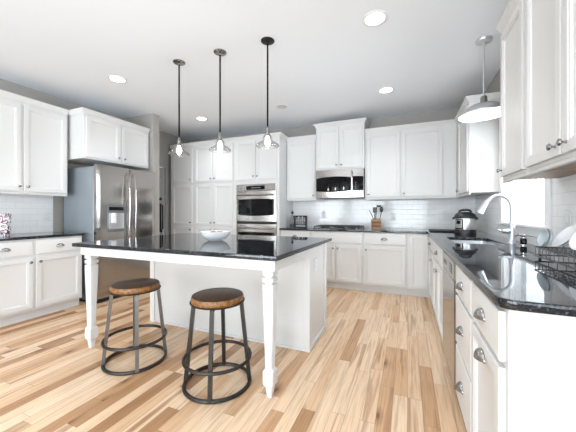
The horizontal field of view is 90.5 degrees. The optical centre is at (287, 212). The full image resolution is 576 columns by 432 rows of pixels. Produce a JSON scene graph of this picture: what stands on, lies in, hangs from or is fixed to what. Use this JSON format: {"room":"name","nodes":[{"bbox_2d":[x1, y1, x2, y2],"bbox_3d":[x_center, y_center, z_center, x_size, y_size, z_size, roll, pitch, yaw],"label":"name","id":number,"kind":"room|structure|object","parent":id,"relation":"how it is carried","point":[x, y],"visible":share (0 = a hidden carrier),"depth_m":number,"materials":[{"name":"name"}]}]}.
{"room":"kitchen","nodes":[
{"label":"kitchen","id":0,"kind":"room"},
{"bbox_2d":[0,78,189,234],"bbox_3d":[-3.758,-0.200,2.587,0.150,2.740,7.975,0,0,23],"label":"wall","id":1,"kind":"structure","parent":0,"point":[165,139],"depth_m":3.95,"materials":[{"name":"beige paint"}]},
{"bbox_2d":[0,193,52,233],"bbox_3d":[-3.349,0.003,3.359,0.009,0.505,1.015,0,0,23],"label":"backsplash","id":2,"kind":"structure","parent":1,"relation":"attached to","point":[27,211],"depth_m":3.57,"materials":[{"name":"tile"}]},
{"bbox_2d":[0,89,68,196],"bbox_3d":[-3.171,-0.765,3.300,0.380,1.113,0.976,0,0,23],"label":"upper cabinet","id":3,"kind":"object","parent":1,"relation":"attached to","point":[33,133],"visible":1,"depth_m":3.35,"materials":[{"name":"white paint"}]},
{"bbox_2d":[67,107,149,169],"bbox_3d":[-2.659,-1.008,4.162,0.652,0.626,1.021,0,0,23],"label":"upper cabinet","id":4,"kind":"object","parent":1,"relation":"attached to","point":[93,137],"visible":0.96,"depth_m":3.88,"materials":[{"name":"white paint"}]},
{"bbox_2d":[159,163,168,234],"bbox_3d":[-2.556,0.110,5.301,0.124,2.120,0.830,0,0,23],"label":"door","id":5,"kind":"structure","parent":1,"relation":"in","point":[161,170],"depth_m":5.59,"materials":[{"name":"grey paint"}]},
{"bbox_2d":[123,113,158,235],"bbox_3d":[-2.421,-0.200,4.695,0.690,2.740,0.125,0,0,23],"label":"wall partition","id":6,"kind":"structure","parent":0,"point":[151,121],"depth_m":4.56,"materials":[{"name":"beige paint"}]},
{"bbox_2d":[0,287,466,431],"bbox_3d":[-1.234,1.220,1.532,5.620,0.100,8.275,0,0,23],"label":"floor","id":7,"kind":"structure","parent":0,"point":[379,363],"depth_m":2.00,"materials":[{"name":"brown wood"}]},
{"bbox_2d":[0,235,81,326],"bbox_3d":[-3.045,0.729,3.243,0.654,0.882,1.004,0,0,23],"label":"base cabinet","id":8,"kind":"object","parent":7,"relation":"on","point":[40,276],"visible":0.99,"depth_m":3.16,"materials":[{"name":"white paint"}]},
{"bbox_2d":[0,232,84,240],"bbox_3d":[-3.055,0.271,3.247,0.633,0.030,1.035,0,0,23],"label":"countertop","id":9,"kind":"structure","parent":8,"relation":"on","point":[21,236],"depth_m":3.29,"materials":[{"name":"black stone"}]},
{"bbox_2d":[0,213,11,236],"bbox_3d":[-3.098,0.130,3.064,0.190,0.252,0.190,0,0,23],"label":"canister","id":10,"kind":"object","parent":9,"relation":"on","point":[5,218],"visible":1,"depth_m":3.04,"materials":[{"name":"multicoloured ceramic"}]},
{"bbox_2d":[64,164,154,302],"bbox_3d":[-2.522,0.275,4.152,0.782,1.790,0.905,0,0,23],"label":"refrigerator","id":11,"kind":"object","parent":7,"relation":"on","point":[102,202],"visible":0.7,"depth_m":3.83,"materials":[{"name":"grey metal"}]},
{"bbox_2d":[101,278,167,375],"bbox_3d":[-1.209,0.863,2.267,0.467,0.611,0.467,0,0,-30],"label":"bar stool","id":12,"kind":"object","parent":7,"relation":"on","point":[130,287],"visible":1,"depth_m":2.16,"materials":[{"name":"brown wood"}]},
{"bbox_2d":[169,142,193,233],"bbox_3d":[-1.940,-0.076,5.781,0.570,2.491,0.674,0,0,23],"label":"pantry cabinet","id":13,"kind":"object","parent":7,"relation":"on","point":[182,165],"visible":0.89,"depth_m":5.50,"materials":[{"name":"white paint"}]},
{"bbox_2d":[81,243,326,397],"bbox_3d":[-0.689,0.728,2.655,1.843,0.884,1.248,0,0,23],"label":"kitchen island","id":14,"kind":"object","parent":7,"relation":"on","point":[285,303],"visible":0.88,"depth_m":2.50,"materials":[{"name":"white paint"}]},
{"bbox_2d":[72,233,331,260],"bbox_3d":[-0.684,0.271,2.641,1.890,0.030,1.325,0,0,23],"label":"island countertop","id":15,"kind":"structure","parent":14,"relation":"on","point":[251,247],"depth_m":2.22,"materials":[{"name":"black stone"}]},
{"bbox_2d":[200,230,230,240],"bbox_3d":[-0.666,0.214,2.620,0.276,0.083,0.276,0,0,23],"label":"serving bowl","id":16,"kind":"object","parent":15,"relation":"on","point":[210,236],"visible":0.99,"depth_m":2.53,"materials":[{"name":"white ceramic"}]},
{"bbox_2d":[314,258,316,271],"bbox_3d":[0.248,0.470,2.563,0.008,0.116,0.072,0,0,23],"label":"wall outlet","id":17,"kind":"object","parent":14,"relation":"attached to","point":[315,259],"visible":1,"depth_m":2.56,"materials":[{"name":"white plastic"}]},
{"bbox_2d":[192,138,233,233],"bbox_3d":[-1.260,-0.076,5.497,0.905,2.491,0.674,0,0,23],"label":"pantry cabinet","id":18,"kind":"object","parent":7,"relation":"on","point":[213,168],"visible":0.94,"depth_m":5.22,"materials":[{"name":"white paint"}]},
{"bbox_2d":[182,287,251,403],"bbox_3d":[-0.483,0.863,1.963,0.467,0.611,0.467,0,0,-1],"label":"bar stool","id":19,"kind":"object","parent":7,"relation":"on","point":[221,298],"visible":1,"depth_m":1.90,"materials":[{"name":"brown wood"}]},
{"bbox_2d":[233,132,292,235],"bbox_3d":[-0.419,-0.076,5.145,0.916,2.491,0.674,0,0,23],"label":"tall cabinet","id":20,"kind":"object","parent":7,"relation":"on","point":[255,162],"visible":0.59,"depth_m":4.87,"materials":[{"name":"white paint"}]},
{"bbox_2d":[236,183,276,235],"bbox_3d":[-0.458,0.168,5.093,0.771,1.305,0.656,0,0,23],"label":"double wall oven","id":21,"kind":"object","parent":20,"relation":"in","point":[256,204],"visible":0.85,"depth_m":4.84,"materials":[{"name":"silver metal"}]},
{"bbox_2d":[280,230,310,236],"bbox_3d":[0.224,0.729,4.890,0.535,0.882,0.648,0,0,23],"label":"base cabinet","id":22,"kind":"object","parent":7,"relation":"on","point":[293,233],"visible":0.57,"depth_m":4.61,"materials":[{"name":"white paint"}]},
{"bbox_2d":[311,231,362,290],"bbox_3d":[0.841,0.729,4.632,0.799,0.882,0.648,0,0,23],"label":"base cabinet","id":23,"kind":"object","parent":7,"relation":"on","point":[345,250],"visible":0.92,"depth_m":4.33,"materials":[{"name":"white paint"}]},
{"bbox_2d":[363,232,406,294],"bbox_3d":[1.490,0.729,4.361,0.604,0.882,0.648,0,0,23],"label":"base cabinet","id":24,"kind":"object","parent":7,"relation":"on","point":[384,254],"visible":1,"depth_m":4.10,"materials":[{"name":"white paint"}]},
{"bbox_2d":[407,233,429,297],"bbox_3d":[2.204,0.729,4.079,0.928,0.882,0.617,0,0,23],"label":"base cabinet","id":25,"kind":"object","parent":7,"relation":"on","point":[417,244],"visible":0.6,"depth_m":3.94,"materials":[{"name":"white paint"}]},
{"bbox_2d":[279,226,575,316],"bbox_3d":[0.670,0.271,2.936,2.866,0.030,3.894,0,0,23],"label":"countertop","id":26,"kind":"structure","parent":25,"relation":"on","point":[511,276],"depth_m":1.26,"materials":[{"name":"black stone"}]},
{"bbox_2d":[294,216,306,227],"bbox_3d":[0.214,0.153,4.853,0.222,0.205,0.088,0,0,23],"label":"spice rack","id":27,"kind":"object","parent":26,"relation":"on","point":[305,224],"visible":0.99,"depth_m":4.80,"materials":[{"name":"black metal"}]},
{"bbox_2d":[313,225,364,229],"bbox_3d":[0.833,0.233,4.637,0.750,0.045,0.510,0,0,23],"label":"gas cooktop","id":28,"kind":"object","parent":26,"relation":"in","point":[353,227],"visible":1,"depth_m":4.50,"materials":[{"name":"metal"}]},
{"bbox_2d":[313,227,364,229],"bbox_3d":[0.833,0.249,4.637,0.750,0.012,0.510,0,0,23],"label":"tray","id":29,"kind":"object","parent":28,"relation":"on","point":[353,228],"depth_m":4.47,"materials":[{"name":"metal"}]},
{"bbox_2d":[371,219,380,228],"bbox_3d":[1.385,0.181,4.493,0.128,0.148,0.128,0,0,8],"label":"utensil crock","id":30,"kind":"object","parent":26,"relation":"on","point":[375,223],"visible":0.92,"depth_m":4.43,"materials":[{"name":"brown wood"}]},
{"bbox_2d":[428,229,453,231],"bbox_3d":[2.174,0.246,3.904,0.440,0.018,0.300,0,0,23],"label":"serving tray","id":31,"kind":"object","parent":26,"relation":"on","point":[430,230],"visible":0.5,"depth_m":3.85,"materials":[{"name":"black plastic"}]},
{"bbox_2d":[452,209,478,233],"bbox_3d":[2.162,0.105,3.486,0.246,0.302,0.246,0,0,11],"label":"pressure cooker","id":32,"kind":"object","parent":26,"relation":"on","point":[465,222],"visible":0.99,"depth_m":3.40,"materials":[{"name":"silver metal"}]},
{"bbox_2d":[451,240,496,244],"bbox_3d":[1.700,0.379,2.627,0.384,0.186,0.704,0,0,23],"label":"sink","id":33,"kind":"object","parent":26,"relation":"in","point":[455,241],"visible":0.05,"depth_m":2.92,"materials":[{"name":"metal"}]},
{"bbox_2d":[477,194,516,243],"bbox_3d":[1.758,0.049,2.411,0.278,0.414,0.072,0,0,27],"label":"faucet","id":34,"kind":"object","parent":26,"relation":"on","point":[511,231],"visible":0.98,"depth_m":2.36,"materials":[{"name":"metal"}]},
{"bbox_2d":[515,234,527,245],"bbox_3d":[1.821,0.210,2.230,0.083,0.090,0.052,0,0,23],"label":"soap dispenser","id":35,"kind":"object","parent":26,"relation":"on","point":[523,241],"visible":1,"depth_m":2.21,"materials":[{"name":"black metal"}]},
{"bbox_2d":[534,246,575,269],"bbox_3d":[1.385,0.211,1.291,0.258,0.088,0.602,0,0,23],"label":"dish rack","id":36,"kind":"object","parent":26,"relation":"on","point":[568,252],"visible":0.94,"depth_m":1.43,"materials":[{"name":"metal"}]},
{"bbox_2d":[537,229,548,245],"bbox_3d":[1.386,0.135,1.550,0.038,0.098,0.100,0,0,20],"label":"soup bowl","id":37,"kind":"object","parent":36,"relation":"on","point":[543,235],"visible":1,"depth_m":1.56,"materials":[{"name":"grey ceramic"}]},
{"bbox_2d":[544,229,552,245],"bbox_3d":[1.403,0.135,1.547,0.038,0.098,0.100,0,0,20],"label":"soup bowl","id":38,"kind":"object","parent":36,"relation":"in","point":[549,230],"visible":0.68,"depth_m":1.51,"materials":[{"name":"grey ceramic"}]},
{"bbox_2d":[552,225,575,246],"bbox_3d":[1.417,0.119,1.462,0.089,0.114,0.142,0,0,26],"label":"dinner plate","id":39,"kind":"object","parent":36,"relation":"on","point":[563,237],"visible":0.88,"depth_m":1.48,"materials":[{"name":"white ceramic"}]},
{"bbox_2d":[569,232,575,249],"bbox_3d":[1.364,0.120,1.315,0.074,0.110,0.124,0,0,3],"label":"bowl","id":40,"kind":"object","parent":36,"relation":"on","point":[572,242],"visible":1,"depth_m":1.36,"materials":[{"name":"white ceramic"}]},
{"bbox_2d":[428,236,434,304],"bbox_3d":[2.043,0.729,3.400,0.690,0.882,0.789,0,0,23],"label":"base cabinet","id":41,"kind":"object","parent":7,"relation":"on","point":[430,240],"visible":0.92,"depth_m":3.52,"materials":[{"name":"white paint"}]},
{"bbox_2d":[433,240,443,341],"bbox_3d":[1.701,0.729,2.581,0.690,0.882,0.984,0,0,23],"label":"base cabinet","id":42,"kind":"object","parent":7,"relation":"on","point":[437,250],"visible":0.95,"depth_m":2.64,"materials":[{"name":"white paint"}]},
{"bbox_2d":[442,251,457,389],"bbox_3d":[1.377,0.732,1.852,0.608,0.876,0.598,0,0,23],"label":"dishwasher","id":43,"kind":"object","parent":7,"relation":"on","point":[449,266],"visible":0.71,"depth_m":1.85,"materials":[{"name":"grey metal"}]},
{"bbox_2d":[455,265,474,431],"bbox_3d":[1.191,0.729,1.357,0.686,0.882,0.446,0,0,23],"label":"base cabinet","id":44,"kind":"object","parent":7,"relation":"on","point":[463,287],"visible":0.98,"depth_m":1.43,"materials":[{"name":"white paint"}]},
{"bbox_2d":[471,282,575,431],"bbox_3d":[1.022,0.729,0.940,0.696,0.882,0.449,0,0,23],"label":"base cabinet","id":45,"kind":"object","parent":7,"relation":"on","point":[523,364],"visible":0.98,"depth_m":0.84,"materials":[{"name":"white paint"}]},
{"bbox_2d":[0,0,509,140],"bbox_3d":[-1.234,-1.620,1.532,5.620,0.100,8.275,0,0,23],"label":"ceiling","id":46,"kind":"structure","parent":0,"point":[324,63],"depth_m":2.87,"materials":[{"name":"white paint"}]},
{"bbox_2d":[108,75,126,82],"bbox_3d":[-2.004,-1.567,3.356,0.200,0.007,0.200,0,0,23],"label":"recessed light","id":47,"kind":"object","parent":46,"relation":"in","point":[115,78],"visible":1,"depth_m":3.35,"materials":[{"name":"white paint"}]},
{"bbox_2d":[173,59,184,154],"bbox_3d":[-1.136,-1.087,2.979,0.215,0.967,0.215,0,0,23],"label":"pendant lamp","id":48,"kind":"object","parent":46,"relation":"hanging from","point":[179,62],"visible":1,"depth_m":2.97,"materials":[{"name":"silver metal"}]},
{"bbox_2d":[176,137,181,145],"bbox_3d":[-1.136,-0.741,2.979,0.060,0.088,0.060,0,0,23],"label":"socket","id":49,"kind":"object","parent":48,"relation":"attached to","point":[178,141],"depth_m":2.96,"materials":[{"name":"silver metal"}]},
{"bbox_2d":[195,117,207,120],"bbox_3d":[-1.443,-1.567,4.766,0.200,0.007,0.200,0,0,23],"label":"recessed light","id":50,"kind":"object","parent":46,"relation":"in","point":[197,118],"visible":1,"depth_m":4.75,"materials":[{"name":"white paint"}]},
{"bbox_2d":[214,48,226,150],"bbox_3d":[-0.664,-1.087,2.792,0.215,0.967,0.215,0,0,23],"label":"pendant lamp","id":51,"kind":"object","parent":46,"relation":"hanging from","point":[219,52],"visible":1,"depth_m":2.79,"materials":[{"name":"silver metal"}]},
{"bbox_2d":[217,132,222,141],"bbox_3d":[-0.664,-0.741,2.792,0.060,0.088,0.060,0,0,23],"label":"socket","id":52,"kind":"object","parent":51,"relation":"attached to","point":[219,136],"depth_m":2.78,"materials":[{"name":"silver metal"}]},
{"bbox_2d":[261,37,273,145],"bbox_3d":[-0.186,-1.087,2.609,0.215,0.967,0.215,0,0,23],"label":"pendant lamp","id":53,"kind":"object","parent":46,"relation":"hanging from","point":[267,41],"visible":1,"depth_m":2.60,"materials":[{"name":"black metal"}]},
{"bbox_2d":[264,127,270,136],"bbox_3d":[-0.186,-0.741,2.609,0.060,0.088,0.060,0,0,23],"label":"socket","id":54,"kind":"object","parent":53,"relation":"attached to","point":[267,132],"depth_m":2.60,"materials":[{"name":"silver metal"}]},
{"bbox_2d":[275,104,288,108],"bbox_3d":[-0.089,-1.567,4.225,0.200,0.007,0.200,0,0,23],"label":"recessed light","id":55,"kind":"object","parent":46,"relation":"in","point":[279,106],"visible":1,"depth_m":4.21,"materials":[{"name":"white paint"}]},
{"bbox_2d":[362,10,387,26],"bbox_3d":[0.703,-1.567,2.309,0.200,0.007,0.200,0,0,23],"label":"recessed light","id":56,"kind":"object","parent":46,"relation":"in","point":[374,18],"visible":1,"depth_m":2.30,"materials":[{"name":"white paint"}]},
{"bbox_2d":[378,87,393,93],"bbox_3d":[1.255,-1.567,3.657,0.200,0.007,0.200,0,0,23],"label":"recessed light","id":57,"kind":"object","parent":46,"relation":"in","point":[384,90],"visible":1,"depth_m":3.66,"materials":[{"name":"white paint"}]},
{"bbox_2d":[458,35,499,122],"bbox_3d":[1.777,-1.224,2.590,0.407,0.692,0.407,0,0,23],"label":"dome pendant","id":58,"kind":"object","parent":46,"relation":"hanging from","point":[486,110],"visible":0.89,"depth_m":2.56,"materials":[{"name":"metal"}]},
{"bbox_2d":[459,107,499,121],"bbox_3d":[1.777,-0.886,2.590,0.392,0.016,0.392,0,0,23],"label":"diffuser","id":59,"kind":"object","parent":58,"relation":"attached to","point":[476,114],"depth_m":2.57,"materials":[{"name":"white"}]},
{"bbox_2d":[190,108,459,228],"bbox_3d":[0.333,-0.200,5.280,5.620,2.740,0.150,0,0,23],"label":"wall","id":60,"kind":"structure","parent":0,"point":[445,114],"depth_m":4.63,"materials":[{"name":"beige paint"}]},
{"bbox_2d":[286,134,321,200],"bbox_3d":[0.282,-0.752,5.012,0.550,1.098,0.380,0,0,23],"label":"upper cabinet","id":61,"kind":"object","parent":60,"relation":"attached to","point":[301,150],"visible":0.92,"depth_m":4.88,"materials":[{"name":"white paint"}]},
{"bbox_2d":[313,117,369,170],"bbox_3d":[0.888,-1.077,4.732,0.855,0.769,0.430,0,0,23],"label":"upper cabinet","id":62,"kind":"object","parent":60,"relation":"attached to","point":[339,144],"visible":0.98,"depth_m":4.55,"materials":[{"name":"white paint"}]},
{"bbox_2d":[316,168,364,199],"bbox_3d":[0.877,-0.458,4.705,0.770,0.459,0.481,0,0,23],"label":"microwave","id":63,"kind":"object","parent":62,"relation":"attached to","point":[338,183],"visible":0.98,"depth_m":4.52,"materials":[{"name":"grey metal"}]},
{"bbox_2d":[293,196,475,229],"bbox_3d":[1.421,0.003,4.739,2.876,0.505,0.009,0,0,23],"label":"backsplash","id":64,"kind":"structure","parent":60,"relation":"attached to","point":[436,213],"depth_m":4.64,"materials":[{"name":"tile"}]},
{"bbox_2d":[391,213,394,220],"bbox_3d":[1.696,0.070,4.614,0.072,0.116,0.008,0,0,23],"label":"wall outlet","id":65,"kind":"object","parent":64,"relation":"attached to","point":[392,214],"visible":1,"depth_m":4.61,"materials":[{"name":"white plastic"}]},
{"bbox_2d":[365,119,456,199],"bbox_3d":[1.837,-0.752,4.362,1.252,1.098,0.380,0,0,23],"label":"upper cabinet","id":66,"kind":"object","parent":60,"relation":"attached to","point":[416,160],"visible":1,"depth_m":4.21,"materials":[{"name":"white paint"}]},
{"bbox_2d":[485,69,558,251],"bbox_3d":[1.289,-0.200,0.477,0.150,2.740,7.975,0,0,23],"label":"wall","id":67,"kind":"structure","parent":0,"point":[494,86],"depth_m":3.27,"materials":[{"name":"beige paint"}]},
{"bbox_2d":[454,92,499,197],"bbox_3d":[2.302,-0.752,3.539,0.340,1.098,0.881,0,0,23],"label":"upper cabinet","id":68,"kind":"object","parent":67,"relation":"attached to","point":[477,142],"visible":0.84,"depth_m":3.18,"materials":[{"name":"white paint"}]},
{"bbox_2d":[497,118,551,236],"bbox_3d":[2.119,-0.412,2.510,0.183,1.205,1.225,0,0,23],"label":"window","id":69,"kind":"structure","parent":67,"relation":"in","point":[531,198],"depth_m":2.54,"materials":[{"name":"white glass"}]},
{"bbox_2d":[476,174,575,251],"bbox_3d":[1.918,0.003,2.188,0.009,0.505,4.316,0,0,23],"label":"backsplash","id":70,"kind":"structure","parent":67,"relation":"attached to","point":[564,188],"depth_m":1.94,"materials":[{"name":"tile"}]},
{"bbox_2d":[565,210,570,227],"bbox_3d":[1.731,0.040,1.769,0.011,0.116,0.072,0,0,23],"label":"light switch","id":71,"kind":"object","parent":70,"relation":"attached to","point":[567,212],"visible":0.88,"depth_m":1.76,"materials":[{"name":"white plastic"}]},
{"bbox_2d":[496,0,575,182],"bbox_3d":[1.544,-0.760,1.754,0.360,1.103,0.452,0,0,23],"label":"upper cabinet","id":72,"kind":"object","parent":67,"relation":"attached to","point":[511,25],"visible":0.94,"depth_m":1.79,"materials":[{"name":"white paint"}]},
{"bbox_2d":[525,0,575,174],"bbox_3d":[1.286,-0.760,1.135,0.360,1.103,0.888,0,0,23],"label":"upper cabinet","id":73,"kind":"object","parent":67,"relation":"attached to","point":[550,25],"visible":1,"depth_m":1.34,"materials":[{"name":"white paint"}]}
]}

